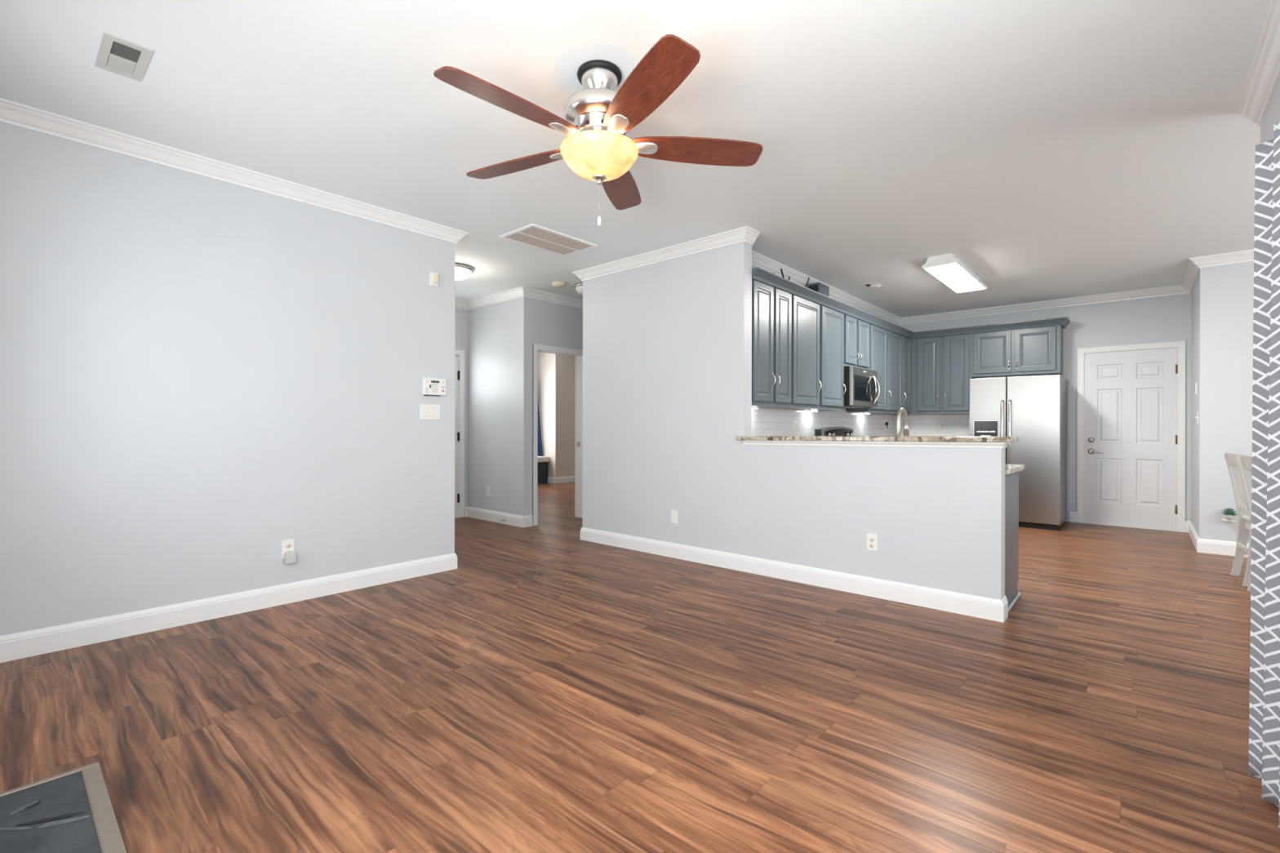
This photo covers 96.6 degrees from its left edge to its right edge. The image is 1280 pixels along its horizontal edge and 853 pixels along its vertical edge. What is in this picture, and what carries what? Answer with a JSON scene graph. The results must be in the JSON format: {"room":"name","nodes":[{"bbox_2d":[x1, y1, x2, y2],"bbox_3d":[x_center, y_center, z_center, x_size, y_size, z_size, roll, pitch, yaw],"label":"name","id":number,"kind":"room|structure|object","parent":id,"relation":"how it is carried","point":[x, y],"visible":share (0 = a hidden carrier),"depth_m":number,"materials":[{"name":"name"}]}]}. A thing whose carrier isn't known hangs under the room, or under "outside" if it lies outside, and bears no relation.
{"room":"living room","nodes":[
{"label":"living room","id":0,"kind":"room"},
{"bbox_2d":[0,121,455,635],"bbox_3d":[-2.485,-0.210,3.555,0.128,2.705,2.862,0,0,41],"label":"wall","id":1,"kind":"structure","parent":0,"point":[200,375],"depth_m":3.33,"materials":[{"name":"paint"}]},
{"bbox_2d":[0,553,457,662],"bbox_3d":[-2.476,1.080,3.557,0.144,0.126,2.878,0,0,41],"label":"baseboard","id":2,"kind":"structure","parent":1,"relation":"attached to","point":[13,646],"depth_m":3.34,"materials":[{"name":"paint"}]},
{"bbox_2d":[0,97,468,244],"bbox_3d":[-2.428,-1.518,3.558,0.204,0.088,2.938,0,0,41],"label":"trim","id":3,"kind":"structure","parent":1,"relation":"attached to","point":[11,113],"depth_m":3.32,"materials":[{"name":"paint"}]},
{"bbox_2d":[281,538,294,558],"bbox_3d":[-2.277,0.791,3.690,0.009,0.116,0.072,0,0,41],"label":"wall outlet","id":4,"kind":"object","parent":1,"relation":"attached to","point":[287,545],"visible":0.9,"depth_m":3.69,"materials":[{"name":"white plastic"}]},
{"bbox_2d":[285,542,291,548],"bbox_3d":[-2.276,0.771,3.689,0.004,0.033,0.033,0,0,41],"label":"receptacle","id":5,"kind":"object","parent":4,"relation":"attached to","point":[288,545],"depth_m":3.69,"materials":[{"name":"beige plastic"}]},
{"bbox_2d":[284,551,296,564],"bbox_3d":[-2.257,0.846,3.677,0.044,0.072,0.060,0,0,41],"label":"plug adapter","id":6,"kind":"object","parent":4,"relation":"attached to","point":[290,557],"visible":1,"depth_m":3.66,"materials":[{"name":"grey plastic"}]},
{"bbox_2d":[420,404,439,419],"bbox_3d":[-1.626,-0.113,4.423,0.011,0.118,0.164,0,0,41],"label":"light switch","id":7,"kind":"object","parent":1,"relation":"attached to","point":[428,411],"visible":1,"depth_m":4.42,"materials":[{"name":"white plastic"}]},
{"bbox_2d":[422,377,445,395],"bbox_3d":[-1.600,-0.307,4.434,0.034,0.138,0.188,0,0,41],"label":"alarm keypad","id":8,"kind":"object","parent":1,"relation":"attached to","point":[430,386],"visible":1,"depth_m":4.42,"materials":[{"name":"white plastic"}]},
{"bbox_2d":[429,272,438,287],"bbox_3d":[-1.598,-1.142,4.435,0.034,0.104,0.066,0,0,41],"label":"wall sensor","id":9,"kind":"object","parent":1,"relation":"attached to","point":[433,277],"visible":1,"depth_m":4.42,"materials":[{"name":"white plastic"}]},
{"bbox_2d":[454,307,467,506],"bbox_3d":[-2.825,-0.212,6.612,0.128,2.705,1.775,0,0,41],"label":"wall","id":10,"kind":"structure","parent":0,"point":[460,315],"depth_m":7.21,"materials":[{"name":"paint"}]},
{"bbox_2d":[454,349,464,518],"bbox_3d":[-2.604,0.092,6.835,0.128,2.097,1.046,0,0,41],"label":"door","id":11,"kind":"structure","parent":10,"relation":"in","point":[459,354],"depth_m":7.15,"materials":[{"name":"paint"}]},
{"bbox_2d":[537,351,575,477],"bbox_3d":[-1.313,-0.213,12.504,0.940,2.705,2.190,0,0,41],"label":"wall","id":12,"kind":"structure","parent":0,"point":[556,372],"depth_m":11.55,"materials":[{"name":"paint"}]},
{"bbox_2d":[547,475,574,484],"bbox_3d":[-1.053,1.077,12.262,0.256,0.126,2.206,0,0,41],"label":"baseboard","id":13,"kind":"structure","parent":12,"relation":"attached to","point":[569,478],"depth_m":11.48,"materials":[{"name":"paint"}]},
{"bbox_2d":[533,298,582,350],"bbox_3d":[-0.458,-0.208,7.543,0.130,2.705,2.497,0,0,41],"label":"wall","id":14,"kind":"structure","parent":0,"point":[557,325],"depth_m":6.83,"materials":[{"name":"paint"}]},
{"bbox_2d":[464,506,533,527],"bbox_3d":[-0.896,1.081,7.816,1.176,0.126,2.665,0,0,41],"label":"baseboard","id":15,"kind":"structure","parent":14,"relation":"attached to","point":[479,513],"depth_m":6.75,"materials":[{"name":"paint"}]},
{"bbox_2d":[454,286,582,310],"bbox_3d":[-1.399,-1.518,7.193,1.236,0.088,4.270,0,0,41],"label":"trim","id":16,"kind":"structure","parent":14,"relation":"attached to","point":[522,291],"depth_m":6.78,"materials":[{"name":"paint"}]},
{"bbox_2d":[532,343,582,525],"bbox_3d":[-1.002,0.095,6.913,0.148,2.097,0.834,0,0,41],"label":"trim","id":17,"kind":"structure","parent":14,"relation":"attached to","point":[537,348],"depth_m":7.14,"materials":[{"name":"paint"}]},
{"bbox_2d":[0,0,1271,317],"bbox_3d":[0.649,-1.617,5.565,13.400,0.120,10.600,0,0,41],"label":"ceiling","id":18,"kind":"structure","parent":0,"point":[1056,149],"depth_m":2.87,"materials":[{"name":"paint"}]},
{"bbox_2d":[94,31,153,81],"bbox_3d":[-2.186,-1.557,2.412,0.315,0.008,0.150,0,0,41],"label":"ceiling vent","id":19,"kind":"object","parent":18,"relation":"in","point":[117,55],"visible":1,"depth_m":2.40,"materials":[{"name":"grey plastic"}]},
{"bbox_2d":[454,262,473,279],"bbox_3d":[-1.819,-1.505,5.596,0.356,0.115,0.356,0,0,41],"label":"flush light","id":20,"kind":"object","parent":18,"relation":"attached to","point":[462,272],"visible":0.48,"depth_m":5.52,"materials":[{"name":"white glass"}]},
{"bbox_2d":[498,223,597,256],"bbox_3d":[-0.759,-1.553,4.784,0.439,0.012,0.695,0,0,41],"label":"ceiling vent","id":21,"kind":"object","parent":18,"relation":"in","point":[532,235],"visible":1,"depth_m":4.75,"materials":[{"name":"metal"}]},
{"bbox_2d":[551,281,565,287],"bbox_3d":[-0.882,-1.538,6.196,0.150,0.044,0.150,0,0,41],"label":"smoke detector","id":22,"kind":"object","parent":18,"relation":"attached to","point":[557,284],"visible":1,"depth_m":6.15,"materials":[{"name":"beige plastic"}]},
{"bbox_2d":[573,282,582,295],"bbox_3d":[-0.600,-1.502,6.267,0.250,0.115,0.250,0,0,41],"label":"flush light","id":23,"kind":"object","parent":18,"relation":"attached to","point":[579,286],"visible":0.29,"depth_m":6.19,"materials":[{"name":"white glass"}]},
{"bbox_2d":[433,34,762,226],"bbox_3d":[-0.217,-1.222,2.490,1.424,0.670,1.388,0,0,41],"label":"ceiling fan","id":24,"kind":"object","parent":18,"relation":"hanging from","point":[597,117],"visible":1,"depth_m":2.40,"materials":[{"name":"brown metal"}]},
{"bbox_2d":[861,281,885,289],"bbox_3d":[2.569,-1.541,6.277,0.162,0.025,0.300,0,0,41],"label":"ceiling vent","id":25,"kind":"object","parent":18,"relation":"in","point":[875,285],"visible":1,"depth_m":6.24,"materials":[{"name":"white plastic"}]},
{"bbox_2d":[921,253,986,293],"bbox_3d":[3.140,-1.504,5.653,0.298,0.096,1.280,0,0,41],"label":"fluorescent ceiling light","id":26,"kind":"object","parent":18,"relation":"attached to","point":[948,268],"visible":1,"depth_m":5.44,"materials":[{"name":"white plastic"}]},
{"bbox_2d":[924,263,984,293],"bbox_3d":[3.140,-1.470,5.653,0.257,0.029,1.236,0,0,41],"label":"diffuser","id":27,"kind":"object","parent":26,"relation":"attached to","point":[959,278],"depth_m":5.55,"materials":[{"name":"white plastic"}]},
{"bbox_2d":[0,481,1279,852],"bbox_3d":[0.643,1.208,5.567,13.400,0.120,10.600,0,0,41],"label":"floor","id":28,"kind":"structure","parent":0,"point":[552,690],"depth_m":2.32,"materials":[{"name":"brown wood"}]},
{"bbox_2d":[0,762,126,852],"bbox_3d":[-1.460,1.131,1.172,1.477,0.030,0.637,0,0,41],"label":"hearth","id":29,"kind":"object","parent":28,"relation":"on","point":[71,811],"visible":1,"depth_m":1.63,"materials":[{"name":"stone"}]},
{"bbox_2d":[537,456,549,484],"bbox_3d":[-2.741,0.870,10.762,0.440,0.535,2.300,0,0,41],"label":"window seat","id":30,"kind":"object","parent":28,"relation":"on","point":[543,461],"visible":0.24,"depth_m":11.40,"materials":[{"name":"blue paint"}]},
{"bbox_2d":[537,456,549,462],"bbox_3d":[-2.740,0.657,10.762,0.440,0.109,2.300,0,0,41],"label":"cushion","id":31,"kind":"object","parent":30,"relation":"on","point":[540,459],"depth_m":11.38,"materials":[{"name":"fabric"}]},
{"bbox_2d":[814,426,853,435],"bbox_3d":[2.433,0.567,6.263,0.681,1.128,0.876,0,0,41],"label":"range","id":32,"kind":"object","parent":28,"relation":"on","point":[827,431],"visible":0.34,"depth_m":6.34,"materials":[{"name":"silver metal"}]},
{"bbox_2d":[1004,471,1021,611],"bbox_3d":[1.794,0.722,4.242,1.678,0.858,0.608,0,0,41],"label":"base cabinet","id":33,"kind":"object","parent":28,"relation":"on","point":[1011,481],"visible":0.06,"depth_m":3.68,"materials":[{"name":"paint"}]},
{"bbox_2d":[1004,463,1024,475],"bbox_3d":[1.662,0.275,4.348,2.048,0.033,0.590,0,0,41],"label":"countertop","id":34,"kind":"structure","parent":33,"relation":"on","point":[1009,468],"depth_m":3.64,"materials":[{"name":"stone"}]},
{"bbox_2d":[896,407,909,435],"bbox_3d":[1.929,0.061,4.125,0.124,0.396,0.229,0,0,41],"label":"kitchen faucet","id":35,"kind":"object","parent":34,"relation":"on","point":[905,428],"visible":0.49,"depth_m":4.16,"materials":[{"name":"silver metal"}]},
{"bbox_2d":[968,373,1066,530],"bbox_3d":[4.547,0.283,6.858,0.886,1.744,0.902,0,0,41],"label":"refrigerator","id":36,"kind":"object","parent":28,"relation":"on","point":[1033,409],"visible":0.73,"depth_m":6.47,"materials":[{"name":"silver metal"}]},
{"bbox_2d":[1223,452,1251,586],"bbox_3d":[4.680,0.680,4.161,0.530,0.955,0.410,0,0,37],"label":"dining chair","id":37,"kind":"object","parent":28,"relation":"on","point":[1242,496],"visible":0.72,"depth_m":4.36,"materials":[{"name":"paint"}]},
{"bbox_2d":[1240,454,1252,591],"bbox_3d":[4.355,0.679,3.735,0.530,0.955,0.410,0,0,37],"label":"dining chair","id":38,"kind":"object","parent":28,"relation":"on","point":[1246,460],"visible":0.11,"depth_m":4.00,"materials":[{"name":"paint"}]},
{"bbox_2d":[466,241,1004,599],"bbox_3d":[-0.032,-0.206,5.393,5.930,2.705,0.162,0,0,41],"label":"wall","id":39,"kind":"structure","parent":0,"point":[667,345],"depth_m":4.77,"materials":[{"name":"paint"}]},
{"bbox_2d":[485,485,489,495],"bbox_3d":[-1.853,0.782,6.931,0.072,0.116,0.009,0,0,41],"label":"wall outlet","id":40,"kind":"object","parent":39,"relation":"attached to","point":[487,488],"visible":1,"depth_m":6.93,"materials":[{"name":"white plastic"}]},
{"bbox_2d":[572,226,759,281],"bbox_3d":[0.140,-1.514,5.167,2.025,0.088,0.199,0,0,41],"label":"trim","id":41,"kind":"structure","parent":39,"relation":"attached to","point":[747,234],"depth_m":4.95,"materials":[{"name":"paint"}]},
{"bbox_2d":[671,510,677,524],"bbox_3d":[0.301,0.792,4.985,0.072,0.116,0.008,0,0,41],"label":"wall outlet","id":42,"kind":"object","parent":39,"relation":"attached to","point":[673,513],"visible":1,"depth_m":4.98,"materials":[{"name":"white plastic"}]},
{"bbox_2d":[672,512,675,520],"bbox_3d":[0.299,0.792,4.983,0.034,0.068,0.003,0,0,41],"label":"receptacle","id":43,"kind":"object","parent":42,"relation":"attached to","point":[673,513],"depth_m":4.98,"materials":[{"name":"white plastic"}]},
{"bbox_2d":[580,527,1008,622],"bbox_3d":[0.811,1.086,4.611,3.658,0.126,0.139,0,0,41],"label":"baseboard","id":44,"kind":"structure","parent":39,"relation":"attached to","point":[991,609],"depth_m":4.08,"materials":[{"name":"paint"}]},
{"bbox_2d":[866,533,877,551],"bbox_3d":[1.572,0.786,3.862,0.072,0.116,0.009,0,0,41],"label":"wall outlet","id":45,"kind":"object","parent":39,"relation":"attached to","point":[872,539],"visible":1,"depth_m":3.86,"materials":[{"name":"white plastic"}]},
{"bbox_2d":[742,440,1008,448],"bbox_3d":[1.522,0.119,3.982,1.773,0.055,0.143,0,0,41],"label":"trim","id":46,"kind":"structure","parent":39,"relation":"attached to","point":[842,443],"depth_m":3.80,"materials":[{"name":"paint"}]},
{"bbox_2d":[736,435,1018,442],"bbox_3d":[1.554,0.085,4.027,1.850,0.052,0.305,0,0,41],"label":"countertop","id":47,"kind":"structure","parent":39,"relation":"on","point":[855,438],"depth_m":3.78,"materials":[{"name":"stone"}]},
{"bbox_2d":[897,293,1191,521],"bbox_3d":[4.859,-0.197,7.324,3.189,2.705,0.128,0,0,41],"label":"wall","id":48,"kind":"structure","parent":0,"point":[1166,318],"depth_m":6.70,"materials":[{"name":"paint"}]},
{"bbox_2d":[939,422,945,431],"bbox_3d":[4.157,0.009,7.841,0.072,0.116,0.009,0,0,41],"label":"wall outlet","id":49,"kind":"object","parent":48,"relation":"attached to","point":[942,425],"visible":1,"depth_m":7.84,"materials":[{"name":"white plastic"}]},
{"bbox_2d":[910,333,975,414],"bbox_3d":[4.076,-0.693,7.680,0.742,1.050,0.372,0,0,41],"label":"upper cabinet","id":50,"kind":"object","parent":48,"relation":"attached to","point":[940,366],"visible":0.98,"depth_m":7.56,"materials":[{"name":"paint"}]},
{"bbox_2d":[971,324,1062,378],"bbox_3d":[4.700,-0.925,7.129,0.922,0.582,0.372,0,0,41],"label":"upper cabinet","id":51,"kind":"object","parent":48,"relation":"attached to","point":[1034,351],"visible":1,"depth_m":6.99,"materials":[{"name":"paint"}]},
{"bbox_2d":[1076,341,1185,532],"bbox_3d":[5.638,0.109,6.576,0.941,2.097,0.162,0,0,41],"label":"door","id":52,"kind":"structure","parent":48,"relation":"in","point":[1131,464],"depth_m":6.54,"materials":[{"name":"paint"}]},
{"bbox_2d":[1191,261,1253,542],"bbox_3d":[6.728,-0.191,4.810,2.940,2.705,1.423,0,0,41],"label":"wall","id":53,"kind":"structure","parent":0,"point":[1222,296],"depth_m":5.17,"materials":[{"name":"paint"}]},
{"bbox_2d":[751,248,1253,324],"bbox_3d":[4.406,-1.504,4.587,5.871,0.088,4.578,0,0,41],"label":"trim","id":54,"kind":"structure","parent":53,"relation":"attached to","point":[758,260],"depth_m":6.54,"materials":[{"name":"paint"}]},
{"bbox_2d":[1069,511,1248,557],"bbox_3d":[6.233,1.097,5.149,3.865,0.126,1.311,0,0,41],"label":"baseboard","id":55,"kind":"structure","parent":53,"relation":"attached to","point":[1202,545],"depth_m":5.20,"materials":[{"name":"paint"}]},
{"bbox_2d":[1195,411,1198,423],"bbox_3d":[5.268,-0.082,5.394,0.020,0.116,0.072,0,0,41],"label":"light switch","id":56,"kind":"object","parent":53,"relation":"attached to","point":[1197,416],"visible":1,"depth_m":5.39,"materials":[{"name":"white plastic"}]},
{"bbox_3d":[5.268,0.843,5.102,0.090,0.005,0.070,0,0,41],"label":"wall shelf","id":57,"kind":"object","parent":53,"relation":"attached to","visible":0},
{"bbox_2d":[1222,507,1236,520],"bbox_3d":[5.270,0.784,5.094,0.102,0.111,0.069,0,0,41],"label":"potted succulent","id":58,"kind":"object","parent":57,"relation":"on","point":[1229,514],"visible":0.99,"depth_m":5.08,"materials":[{"name":"green plant"}]},
{"bbox_2d":[1222,514,1235,520],"bbox_3d":[5.269,0.815,5.095,0.080,0.048,0.069,0,0,41],"label":"pot","id":59,"kind":"object","parent":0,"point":[1228,517],"depth_m":5.08,"materials":[{"name":"white ceramic"}]},
{"bbox_2d":[1260,76,1279,143],"bbox_3d":[1.578,-0.200,1.048,0.128,2.705,4.480,0,0,41],"label":"wall","id":60,"kind":"structure","parent":0,"point":[1272,116],"depth_m":2.54,"materials":[{"name":"paint"}]},
{"bbox_2d":[1238,0,1279,125],"bbox_3d":[-0.183,-1.513,2.604,4.577,0.088,4.480,0,0,41],"label":"trim","id":61,"kind":"structure","parent":60,"relation":"attached to","point":[1264,74],"depth_m":2.42,"materials":[{"name":"paint"}]},
{"bbox_3d":[1.252,-0.883,0.797,0.030,0.052,2.550,0,0,41],"label":"curtain rod","id":62,"kind":"object","parent":60,"relation":"attached to","visible":0},
{"bbox_2d":[1248,122,1279,827],"bbox_3d":[1.796,0.112,1.542,0.127,2.069,0.784,0,0,41],"label":"curtain","id":63,"kind":"object","parent":62,"relation":"hanging from","point":[1264,646],"visible":1,"depth_m":1.84,"materials":[{"name":"fabric"}]},
{"bbox_3d":[2.197,-0.202,6.621,0.128,2.705,4.706,0,0,41],"label":"wall","id":64,"kind":"structure","parent":0,"visible":0},
{"bbox_2d":[751,279,791,408],"bbox_3d":[1.049,-0.698,4.978,0.322,1.050,0.714,0,0,41],"label":"upper cabinet","id":65,"kind":"object","parent":64,"relation":"attached to","point":[771,307],"visible":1,"depth_m":4.87,"materials":[{"name":"paint"}]},
{"bbox_2d":[773,294,822,409],"bbox_3d":[1.485,-0.697,5.472,0.322,1.050,0.603,0,0,41],"label":"upper cabinet","id":66,"kind":"object","parent":64,"relation":"attached to","point":[805,355],"visible":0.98,"depth_m":5.36,"materials":[{"name":"paint"}]},
{"bbox_2d":[773,268,790,280],"bbox_3d":[1.329,-1.348,5.304,0.044,0.249,0.322,0,0,41],"label":"easel","id":67,"kind":"object","parent":66,"relation":"on","point":[780,268],"visible":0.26,"depth_m":5.32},
{"bbox_2d":[805,305,845,410],"bbox_3d":[1.883,-0.697,5.923,0.322,1.050,0.599,0,0,41],"label":"upper cabinet","id":68,"kind":"object","parent":64,"relation":"attached to","point":[832,392],"visible":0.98,"depth_m":5.81,"materials":[{"name":"paint"}]},
{"bbox_2d":[808,282,829,297],"bbox_3d":[1.868,-1.352,5.974,0.128,0.258,0.252,0,0,41],"label":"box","id":69,"kind":"object","parent":68,"relation":"on","point":[820,287],"visible":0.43,"depth_m":5.89,"materials":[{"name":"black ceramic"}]},
{"bbox_2d":[844,314,869,368],"bbox_3d":[2.334,-0.932,6.433,0.322,0.577,0.764,0,0,41],"label":"upper cabinet","id":70,"kind":"object","parent":64,"relation":"attached to","point":[856,331],"visible":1,"depth_m":6.29,"materials":[{"name":"paint"}]},
{"bbox_2d":[843,365,879,408],"bbox_3d":[2.375,-0.428,6.397,0.434,0.426,0.758,0,0,41],"label":"microwave","id":71,"kind":"object","parent":70,"relation":"attached to","point":[861,384],"visible":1,"depth_m":6.19,"materials":[{"name":"silver metal"}]},
{"bbox_2d":[751,408,968,435],"bbox_3d":[2.603,0.041,6.176,1.071,0.462,4.578,0,0,41],"label":"backsplash","id":72,"kind":"structure","parent":64,"relation":"attached to","point":[765,421],"depth_m":6.95,"materials":[{"name":"tile"}]},
{"bbox_2d":[845,324,887,413],"bbox_3d":[2.784,-0.695,6.943,0.322,1.050,0.596,0,0,41],"label":"upper cabinet","id":73,"kind":"object","parent":64,"relation":"attached to","point":[877,335],"visible":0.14,"depth_m":6.87,"materials":[{"name":"paint"}]},
{"bbox_2d":[870,330,911,414],"bbox_3d":[3.410,-0.694,7.652,0.322,1.050,1.296,0,0,41],"label":"upper cabinet","id":74,"kind":"object","parent":64,"relation":"attached to","point":[898,346],"visible":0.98,"depth_m":7.39,"materials":[{"name":"paint"}]},
{"bbox_2d":[751,267,1070,338],"bbox_3d":[3.059,-1.239,5.777,1.735,0.080,4.571,0,0,41],"label":"crown molding","id":75,"kind":"structure","parent":74,"relation":"attached to","point":[758,274],"depth_m":6.66,"materials":[{"name":"paint"}]},
{"bbox_3d":[-3.074,-0.215,10.970,0.330,2.705,2.440,0,0,41],"label":"bedroom window","id":76,"kind":"structure","parent":0,"visible":0},
{"bbox_2d":[537,399,542,456],"bbox_3d":[-2.182,-0.181,11.498,0.221,1.560,0.403,0,0,41],"label":"curtain","id":77,"kind":"object","parent":76,"relation":"hanging from","point":[540,440],"visible":0.15,"depth_m":11.59,"materials":[{"name":"blue fabric"}]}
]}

